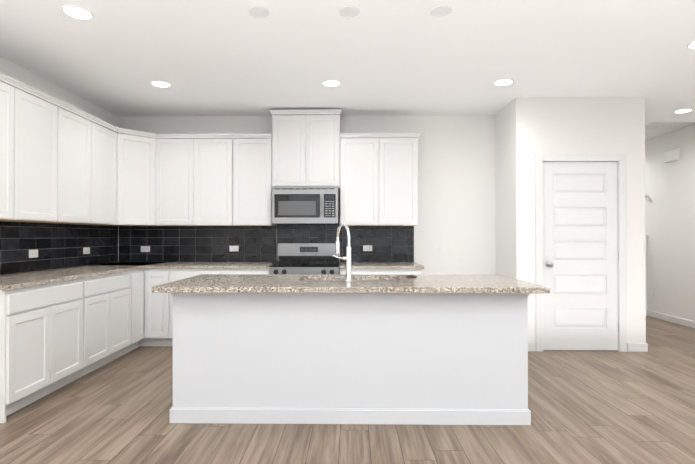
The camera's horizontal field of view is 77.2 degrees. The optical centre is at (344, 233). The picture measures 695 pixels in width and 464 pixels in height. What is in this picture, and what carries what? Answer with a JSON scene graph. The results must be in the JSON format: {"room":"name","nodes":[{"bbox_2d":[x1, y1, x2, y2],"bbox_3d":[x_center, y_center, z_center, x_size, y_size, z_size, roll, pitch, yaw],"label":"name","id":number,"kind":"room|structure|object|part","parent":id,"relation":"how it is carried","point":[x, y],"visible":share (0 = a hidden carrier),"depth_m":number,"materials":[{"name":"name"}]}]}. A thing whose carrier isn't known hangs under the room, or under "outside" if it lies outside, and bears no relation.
{"room":"kitchen","nodes":[
{"label":"kitchen","id":0,"kind":"room"},
{"bbox_2d":[0,56,117,274],"bbox_3d":[-2.948,-0.123,1.465,0.120,2.740,8.210,0,0,1],"label":"wall","id":1,"kind":"structure","parent":0,"point":[21,74],"depth_m":4.26,"materials":[{"name":"white paint"}]},
{"bbox_2d":[0,76,19,223],"bbox_3d":[-2.711,-0.638,3.307,0.300,1.058,0.204,0,0,1],"label":"upper cabinet","id":2,"kind":"object","parent":1,"relation":"attached to","point":[9,90],"depth_m":3.31,"materials":[{"name":"white paint"}]},
{"bbox_2d":[20,84,39,223],"bbox_3d":[-2.708,-0.637,3.511,0.300,1.058,0.203,0,0,1],"label":"upper cabinet","id":3,"kind":"object","parent":1,"relation":"attached to","point":[29,98],"depth_m":3.52,"materials":[{"name":"white paint"}]},
{"bbox_2d":[40,92,55,223],"bbox_3d":[-2.705,-0.636,3.714,0.300,1.058,0.203,0,0,1],"label":"upper cabinet","id":4,"kind":"object","parent":1,"relation":"attached to","point":[47,105],"depth_m":3.73,"materials":[{"name":"white paint"}]},
{"bbox_2d":[56,100,71,223],"bbox_3d":[-2.702,-0.635,3.917,0.300,1.058,0.203,0,0,1],"label":"upper cabinet","id":5,"kind":"object","parent":1,"relation":"attached to","point":[63,113],"depth_m":3.93,"materials":[{"name":"white paint"}]},
{"bbox_2d":[72,108,83,223],"bbox_3d":[-2.700,-0.634,4.120,0.300,1.058,0.203,0,0,1],"label":"upper cabinet","id":6,"kind":"object","parent":1,"relation":"attached to","point":[74,181],"depth_m":4.14,"materials":[{"name":"white paint"}]},
{"bbox_2d":[84,112,95,223],"bbox_3d":[-2.697,-0.633,4.323,0.300,1.058,0.204,0,0,1],"label":"upper cabinet","id":7,"kind":"object","parent":1,"relation":"attached to","point":[89,121],"depth_m":4.32,"materials":[{"name":"white paint"}]},
{"bbox_2d":[84,124,115,227],"bbox_3d":[-2.691,-0.631,4.734,0.300,1.058,0.211,0,0,1],"label":"upper cabinet","id":8,"kind":"object","parent":1,"relation":"attached to","point":[111,131],"depth_m":4.74,"materials":[{"name":"white paint"}]},
{"bbox_2d":[96,120,107,223],"bbox_3d":[-2.694,-0.632,4.527,0.300,1.058,0.203,0,0,1],"label":"upper cabinet","id":9,"kind":"object","parent":1,"relation":"attached to","point":[101,128],"depth_m":4.53,"materials":[{"name":"white paint"}]},
{"bbox_2d":[116,224,151,227],"bbox_3d":[-2.535,-0.630,4.935,0.608,1.058,0.195,0,0,1],"label":"upper cabinet","id":10,"kind":"object","parent":1,"relation":"attached to","point":[120,225],"depth_m":5.10,"materials":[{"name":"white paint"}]},
{"bbox_2d":[116,128,155,227],"bbox_3d":[-2.378,-0.625,4.982,0.303,1.036,0.303,0,0,1],"label":"upper cabinet","id":11,"kind":"object","parent":0,"relation":"attached to","point":[135,150],"depth_m":4.97,"materials":[{"name":"white paint"}]},
{"bbox_2d":[118,115,495,274],"bbox_3d":[0.146,-0.103,5.469,6.200,2.740,0.120,0,0,1],"label":"wall","id":12,"kind":"structure","parent":0,"point":[456,185],"depth_m":5.40,"materials":[{"name":"white paint"}]},
{"bbox_2d":[156,136,171,227],"bbox_3d":[-2.144,-0.628,5.290,0.164,1.058,0.300,0,0,1],"label":"upper cabinet","id":13,"kind":"object","parent":12,"relation":"attached to","point":[163,143],"depth_m":5.12,"materials":[{"name":"white paint"}]},
{"bbox_2d":[172,136,187,227],"bbox_3d":[-1.960,-0.628,5.288,0.203,1.058,0.300,0,0,1],"label":"upper cabinet","id":14,"kind":"object","parent":12,"relation":"attached to","point":[179,143],"depth_m":5.12,"materials":[{"name":"white paint"}]},
{"bbox_2d":[188,136,203,227],"bbox_3d":[-1.757,-0.628,5.285,0.204,1.058,0.300,0,0,1],"label":"upper cabinet","id":15,"kind":"object","parent":12,"relation":"attached to","point":[195,143],"depth_m":5.12,"materials":[{"name":"white paint"}]},
{"bbox_2d":[0,221,413,274],"bbox_3d":[-1.004,0.162,4.132,3.691,0.569,2.578,0,0,1],"label":"backsplash","id":16,"kind":"structure","parent":12,"relation":"attached to","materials":[{"name":"black tile"}]},
{"bbox_2d":[29,249,37,257],"bbox_3d":[-2.839,0.180,3.977,0.007,0.072,0.115,0,0,1],"label":"electrical outlet","id":17,"kind":"object","parent":16,"relation":"attached to","point":[33,253],"visible":1,"depth_m":3.97,"materials":[{"name":"white plastic"}]},
{"bbox_2d":[83,247,89,253],"bbox_3d":[-2.828,0.184,4.777,0.007,0.072,0.115,0,0,1],"label":"electrical outlet","id":18,"kind":"object","parent":16,"relation":"attached to","point":[86,250],"visible":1,"depth_m":4.77,"materials":[{"name":"white plastic"}]},
{"bbox_2d":[141,246,149,251],"bbox_3d":[-2.485,0.189,5.427,0.115,0.072,0.007,0,0,1],"label":"electrical outlet","id":19,"kind":"object","parent":16,"relation":"attached to","point":[145,248],"visible":1,"depth_m":5.42,"materials":[{"name":"white plastic"}]},
{"bbox_2d":[229,246,238,250],"bbox_3d":[-1.375,0.182,5.412,0.115,0.072,0.007,0,0,1],"label":"electrical outlet","id":20,"kind":"object","parent":16,"relation":"attached to","point":[233,248],"visible":1,"depth_m":5.41,"materials":[{"name":"white plastic"}]},
{"bbox_2d":[363,245,371,250],"bbox_3d":[0.285,0.177,5.390,0.115,0.072,0.007,0,0,1],"label":"electrical outlet","id":21,"kind":"object","parent":16,"relation":"attached to","point":[367,247],"visible":1,"depth_m":5.39,"materials":[{"name":"white plastic"}]},
{"bbox_2d":[204,136,223,227],"bbox_3d":[-1.553,-0.628,5.282,0.203,1.058,0.300,0,0,1],"label":"upper cabinet","id":22,"kind":"object","parent":12,"relation":"attached to","point":[213,145],"depth_m":5.12,"materials":[{"name":"white paint"}]},
{"bbox_2d":[224,136,239,227],"bbox_3d":[-1.350,-0.628,5.279,0.203,1.058,0.300,0,0,1],"label":"upper cabinet","id":23,"kind":"object","parent":12,"relation":"attached to","point":[231,143],"depth_m":5.11,"materials":[{"name":"white paint"}]},
{"bbox_2d":[240,136,255,227],"bbox_3d":[-1.147,-0.628,5.277,0.203,1.058,0.300,0,0,1],"label":"upper cabinet","id":24,"kind":"object","parent":12,"relation":"attached to","point":[247,143],"depth_m":5.11,"materials":[{"name":"white paint"}]},
{"bbox_2d":[256,133,275,227],"bbox_3d":[-0.949,-0.628,5.274,0.195,1.058,0.300,0,0,1],"label":"upper cabinet","id":25,"kind":"object","parent":12,"relation":"attached to","point":[263,140],"depth_m":5.11,"materials":[{"name":"white paint"}]},
{"bbox_2d":[272,109,307,186],"bbox_3d":[-0.652,-0.987,5.262,0.399,0.893,0.320,0,0,1],"label":"upper cabinet","id":26,"kind":"object","parent":12,"relation":"attached to","point":[289,127],"depth_m":5.11,"materials":[{"name":"white paint"}]},
{"bbox_2d":[272,187,338,224],"bbox_3d":[-0.453,-0.327,5.190,0.760,0.421,0.423,0,0,1],"label":"microwave","id":27,"kind":"object","parent":26,"relation":"attached to","point":[305,205],"visible":1,"depth_m":5.01,"materials":[{"name":"silver metal"}]},
{"bbox_2d":[308,109,339,190],"bbox_3d":[-0.252,-0.987,5.256,0.400,0.893,0.320,0,0,1],"label":"upper cabinet","id":28,"kind":"object","parent":12,"relation":"attached to","point":[323,124],"depth_m":5.10,"materials":[{"name":"white paint"}]},
{"bbox_2d":[340,132,359,227],"bbox_3d":[0.061,-0.628,5.260,0.226,1.058,0.300,0,0,1],"label":"upper cabinet","id":29,"kind":"object","parent":12,"relation":"attached to","point":[349,142],"depth_m":5.10,"materials":[{"name":"white paint"}]},
{"bbox_2d":[360,133,375,227],"bbox_3d":[0.275,-0.628,5.257,0.203,1.058,0.300,0,0,1],"label":"upper cabinet","id":30,"kind":"object","parent":12,"relation":"attached to","point":[367,140],"depth_m":5.09,"materials":[{"name":"white paint"}]},
{"bbox_2d":[376,133,395,227],"bbox_3d":[0.478,-0.628,5.255,0.203,1.058,0.300,0,0,1],"label":"upper cabinet","id":31,"kind":"object","parent":12,"relation":"attached to","point":[385,142],"depth_m":5.09,"materials":[{"name":"white paint"}]},
{"bbox_2d":[396,133,419,227],"bbox_3d":[0.719,-0.628,5.252,0.278,1.058,0.300,0,0,1],"label":"upper cabinet","id":32,"kind":"object","parent":12,"relation":"attached to","point":[406,143],"depth_m":5.09,"materials":[{"name":"white paint"}]},
{"bbox_2d":[0,316,694,463],"bbox_3d":[0.902,1.284,2.921,7.780,0.060,11.240,0,0,1],"label":"floor","id":33,"kind":"structure","parent":0,"point":[601,407],"depth_m":2.81,"materials":[{"name":"brown wood"}]},
{"bbox_2d":[0,288,19,422],"bbox_3d":[-2.559,0.816,2.942,0.612,0.878,0.103,0,0,1],"label":"base cabinet","id":34,"kind":"object","parent":33,"relation":"on","point":[9,301],"depth_m":2.91,"materials":[{"name":"white paint"}]},
{"bbox_2d":[0,260,167,291],"bbox_3d":[-2.531,0.364,4.156,0.637,0.038,2.568,0,0,1],"label":"countertop","id":35,"kind":"structure","parent":34,"relation":"on","point":[9,283],"depth_m":3.78,"materials":[{"name":"beige stone"}]},
{"bbox_2d":[20,288,39,408],"bbox_3d":[-2.557,0.817,3.095,0.612,0.878,0.203,0,0,1],"label":"base cabinet","id":36,"kind":"object","parent":33,"relation":"on","point":[29,297],"depth_m":3.10,"materials":[{"name":"white paint"}]},
{"bbox_2d":[40,284,59,397],"bbox_3d":[-2.555,0.818,3.298,0.612,0.878,0.204,0,0,1],"label":"base cabinet","id":37,"kind":"object","parent":33,"relation":"on","point":[49,293],"depth_m":3.30,"materials":[{"name":"white paint"}]},
{"bbox_2d":[60,280,75,387],"bbox_3d":[-2.552,0.819,3.502,0.612,0.878,0.203,0,0,1],"label":"base cabinet","id":38,"kind":"object","parent":33,"relation":"on","point":[68,289],"depth_m":3.52,"materials":[{"name":"white paint"}]},
{"bbox_2d":[76,280,91,379],"bbox_3d":[-2.549,0.820,3.705,0.612,0.878,0.203,0,0,1],"label":"base cabinet","id":39,"kind":"object","parent":33,"relation":"on","point":[83,287],"depth_m":3.73,"materials":[{"name":"white paint"}]},
{"bbox_2d":[92,276,103,370],"bbox_3d":[-2.546,0.821,3.908,0.612,0.878,0.203,0,0,1],"label":"base cabinet","id":40,"kind":"object","parent":33,"relation":"on","point":[97,281],"depth_m":3.94,"materials":[{"name":"white paint"}]},
{"bbox_2d":[104,276,115,364],"bbox_3d":[-2.544,0.822,4.110,0.612,0.878,0.203,0,0,1],"label":"base cabinet","id":41,"kind":"object","parent":33,"relation":"on","point":[109,281],"depth_m":4.12,"materials":[{"name":"white paint"}]},
{"bbox_2d":[116,272,127,358],"bbox_3d":[-2.541,0.823,4.314,0.612,0.878,0.204,0,0,1],"label":"base cabinet","id":42,"kind":"object","parent":33,"relation":"on","point":[121,277],"depth_m":4.35,"materials":[{"name":"white paint"}]},
{"bbox_2d":[128,272,135,351],"bbox_3d":[-2.538,0.824,4.517,0.612,0.878,0.203,0,0,1],"label":"base cabinet","id":43,"kind":"object","parent":33,"relation":"on","point":[131,275],"depth_m":4.54,"materials":[{"name":"white paint"}]},
{"bbox_2d":[136,268,143,347],"bbox_3d":[-2.536,0.825,4.720,0.612,0.878,0.203,0,0,1],"label":"base cabinet","id":44,"kind":"object","parent":33,"relation":"on","point":[139,275],"depth_m":4.73,"materials":[{"name":"white paint"}]},
{"bbox_2d":[144,268,159,345],"bbox_3d":[-2.165,0.827,5.129,0.203,0.878,0.608,0,0,1],"label":"base cabinet","id":45,"kind":"object","parent":33,"relation":"on","point":[151,275],"depth_m":4.81,"materials":[{"name":"white paint"}]},
{"bbox_2d":[144,260,276,267],"bbox_3d":[-1.830,0.369,5.114,2.012,0.038,0.633,0,0,1],"label":"countertop","id":46,"kind":"structure","parent":45,"relation":"on","point":[171,263],"depth_m":4.98,"materials":[{"name":"beige stone"}]},
{"bbox_2d":[160,268,175,345],"bbox_3d":[-1.962,0.827,5.126,0.203,0.878,0.608,0,0,1],"label":"base cabinet","id":47,"kind":"object","parent":33,"relation":"on","point":[167,275],"depth_m":4.80,"materials":[{"name":"white paint"}]},
{"bbox_2d":[176,268,195,280],"bbox_3d":[-1.759,0.827,5.124,0.204,0.878,0.608,0,0,1],"label":"base cabinet","id":48,"kind":"object","parent":33,"relation":"on","point":[181,273],"depth_m":4.80,"materials":[{"name":"white paint"}]},
{"bbox_2d":[196,268,211,275],"bbox_3d":[-1.556,0.827,5.121,0.203,0.878,0.608,0,0,1],"label":"base cabinet","id":49,"kind":"object","parent":33,"relation":"on","point":[199,271],"depth_m":4.80,"materials":[{"name":"white paint"}]},
{"bbox_2d":[212,268,231,273],"bbox_3d":[-1.353,0.827,5.118,0.203,0.878,0.608,0,0,1],"label":"base cabinet","id":50,"kind":"object","parent":33,"relation":"on","point":[214,270],"depth_m":4.80,"materials":[{"name":"white paint"}]},
{"bbox_2d":[232,268,251,273],"bbox_3d":[-1.150,0.827,5.115,0.203,0.878,0.608,0,0,1],"label":"base cabinet","id":51,"kind":"object","parent":33,"relation":"on","point":[234,270],"depth_m":4.80,"materials":[{"name":"white paint"}]},
{"bbox_2d":[252,268,268,273],"bbox_3d":[-0.936,0.827,5.112,0.224,0.878,0.608,0,0,1],"label":"base cabinet","id":52,"kind":"object","parent":33,"relation":"on","point":[254,270],"depth_m":4.80,"materials":[{"name":"white paint"}]},
{"bbox_2d":[269,243,339,273],"bbox_3d":[-0.439,0.690,5.046,0.762,1.150,0.701,0,0,1],"label":"range","id":53,"kind":"object","parent":33,"relation":"on","point":[306,258],"visible":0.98,"depth_m":5.30,"materials":[{"name":"silver metal"}]},
{"bbox_2d":[340,268,359,274],"bbox_3d":[0.060,0.827,5.099,0.224,0.878,0.608,0,0,1],"label":"base cabinet","id":54,"kind":"object","parent":33,"relation":"on","point":[354,271],"depth_m":4.78,"materials":[{"name":"white paint"}]},
{"bbox_2d":[170,295,530,424],"bbox_3d":[0.036,0.817,3.273,2.381,0.877,0.804,0,0,1],"label":"kitchen island","id":55,"kind":"object","parent":33,"relation":"on","point":[349,348],"depth_m":2.88,"materials":[{"name":"white paint"}]},
{"bbox_2d":[152,279,549,294],"bbox_3d":[0.034,0.358,2.983,2.534,0.038,0.430,0,0,1],"label":"island countertop","id":56,"kind":"structure","parent":55,"relation":"on","point":[183,286],"depth_m":2.86,"materials":[{"name":"beige stone"}]},
{"bbox_2d":[333,223,351,281],"bbox_3d":[-0.014,0.130,3.205,0.144,0.422,0.214,0,0,1],"label":"faucet","id":57,"kind":"object","parent":56,"relation":"on","point":[348,249],"depth_m":3.12,"materials":[{"name":"silver metal"}]},
{"bbox_2d":[360,268,379,274],"bbox_3d":[0.273,0.827,5.096,0.203,0.878,0.608,0,0,1],"label":"base cabinet","id":58,"kind":"object","parent":33,"relation":"on","point":[363,271],"depth_m":4.78,"materials":[{"name":"white paint"}]},
{"bbox_2d":[380,268,399,274],"bbox_3d":[0.476,0.827,5.093,0.203,0.878,0.608,0,0,1],"label":"base cabinet","id":59,"kind":"object","parent":33,"relation":"on","point":[383,271],"depth_m":4.77,"materials":[{"name":"white paint"}]},
{"bbox_2d":[400,268,423,274],"bbox_3d":[0.715,0.827,5.090,0.274,0.878,0.608,0,0,1],"label":"base cabinet","id":60,"kind":"object","parent":33,"relation":"on","point":[403,271],"depth_m":4.77,"materials":[{"name":"white paint"}]},
{"bbox_2d":[340,260,423,267],"bbox_3d":[0.410,0.369,5.084,0.927,0.038,0.633,0,0,1],"label":"countertop","id":61,"kind":"structure","parent":60,"relation":"on","point":[354,263],"depth_m":4.81,"materials":[{"name":"beige stone"}]},
{"bbox_2d":[645,235,647,315],"bbox_3d":[4.600,0.644,6.855,0.249,1.260,0.160,0,0,1],"label":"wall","id":62,"kind":"structure","parent":33,"relation":"on","point":[646,236],"depth_m":6.79,"materials":[{"name":"white paint"}]},
{"bbox_2d":[0,0,694,140],"bbox_3d":[0.902,-1.532,2.935,7.780,0.107,11.240,0,0,1],"label":"ceiling","id":63,"kind":"structure","parent":0,"point":[236,58],"depth_m":3.58,"materials":[{"name":"white paint"}]},
{"bbox_2d":[62,5,93,19],"bbox_3d":[-1.788,-1.482,2.921,0.184,0.007,0.184,0,0,1],"label":"recessed light","id":64,"kind":"object","parent":63,"relation":"in","point":[77,12],"visible":1,"depth_m":2.91,"materials":[{"name":"white plastic"}]},
{"bbox_2d":[151,81,170,86],"bbox_3d":[-1.810,-1.475,4.292,0.184,0.007,0.184,0,0,1],"label":"recessed light","id":65,"kind":"object","parent":63,"relation":"in","point":[160,83],"visible":1,"depth_m":4.28,"materials":[{"name":"white plastic"}]},
{"bbox_2d":[322,80,340,86],"bbox_3d":[-0.130,-1.475,4.269,0.184,0.007,0.184,0,0,1],"label":"recessed light","id":66,"kind":"object","parent":63,"relation":"in","point":[331,83],"visible":1,"depth_m":4.27,"materials":[{"name":"white plastic"}]},
{"bbox_2d":[494,79,513,85],"bbox_3d":[1.550,-1.475,4.247,0.184,0.007,0.184,0,0,1],"label":"recessed light","id":67,"kind":"object","parent":63,"relation":"in","point":[502,82],"visible":1,"depth_m":4.24,"materials":[{"name":"white plastic"}]},
{"bbox_2d":[645,122,694,128],"bbox_3d":[4.367,-1.466,5.914,0.610,0.008,0.350,0,0,1],"label":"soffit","id":68,"kind":"object","parent":63,"relation":"in","point":[666,125],"visible":0.83,"depth_m":5.88,"materials":[{"name":"white paint"}]},
{"bbox_2d":[674,109,692,112],"bbox_3d":[4.053,-1.470,5.213,0.184,0.007,0.184,0,0,1],"label":"recessed light","id":69,"kind":"object","parent":63,"relation":"in","point":[682,110],"visible":0.98,"depth_m":5.20,"materials":[{"name":"white plastic"}]},
{"bbox_2d":[687,41,694,48],"bbox_3d":[2.778,-1.479,3.390,0.184,0.007,0.184,0,0,1],"label":"recessed light","id":70,"kind":"object","parent":63,"relation":"in","point":[691,45],"visible":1,"depth_m":3.42,"materials":[{"name":"white plastic"}]},
{"bbox_2d":[495,101,511,277],"bbox_3d":[1.921,-0.104,5.105,0.120,2.740,0.560,0,0,1],"label":"wall","id":71,"kind":"structure","parent":0,"point":[503,175],"depth_m":5.10,"materials":[{"name":"white paint"}]},
{"bbox_2d":[512,97,645,350],"bbox_3d":[2.547,-0.106,4.756,1.380,2.740,0.120,0,0,1],"label":"wall","id":72,"kind":"structure","parent":0,"point":[578,125],"depth_m":4.70,"materials":[{"name":"white paint"}]},
{"bbox_2d":[543,162,618,349],"bbox_3d":[2.547,0.237,4.688,0.822,2.036,0.106,0,0,1],"label":"door leaf","id":73,"kind":"structure","parent":72,"relation":"in","point":[580,263],"depth_m":4.71,"materials":[{"name":"white wood"}]},
{"bbox_3d":[2.205,0.328,4.675,0.066,0.066,0.071,0,0,1],"label":"knob","id":74,"kind":"part","parent":73,"relation":"part of","materials":[{"name":"grey metal"}]},
{"bbox_2d":[535,154,626,351],"bbox_3d":[2.542,0.202,4.744,0.966,2.123,0.142,0,0,1],"label":"door frame","id":75,"kind":"structure","parent":72,"relation":"attached to","point":[619,159],"depth_m":4.67,"materials":[{"name":"white wood"}]},
{"bbox_2d":[627,343,647,351],"bbox_3d":[3.269,1.228,6.528,0.017,0.090,3.724,0,0,1],"label":"baseboard","id":76,"kind":"structure","parent":72,"relation":"attached to","point":[637,347],"depth_m":4.67,"materials":[{"name":"white wood"}]},
{"bbox_2d":[645,125,694,321],"bbox_3d":[4.732,-0.116,2.877,0.120,2.740,11.240,0,0,1],"label":"wall","id":77,"kind":"structure","parent":0,"point":[670,209],"depth_m":6.29,"materials":[{"name":"white paint"}]},
{"bbox_2d":[647,310,694,327],"bbox_3d":[4.663,1.209,2.871,0.017,0.090,11.000,0,0,1],"label":"baseboard","id":78,"kind":"structure","parent":77,"relation":"attached to","point":[688,323],"depth_m":6.27,"materials":[{"name":"white wood"}]},
{"bbox_2d":[664,148,680,162],"bbox_3d":[4.696,-1.124,6.243,0.042,0.170,0.280,0,0,1],"label":"box","id":79,"kind":"object","parent":77,"relation":"attached to","point":[672,155],"visible":1,"depth_m":6.21,"materials":[{"name":"white plastic"}]}
]}

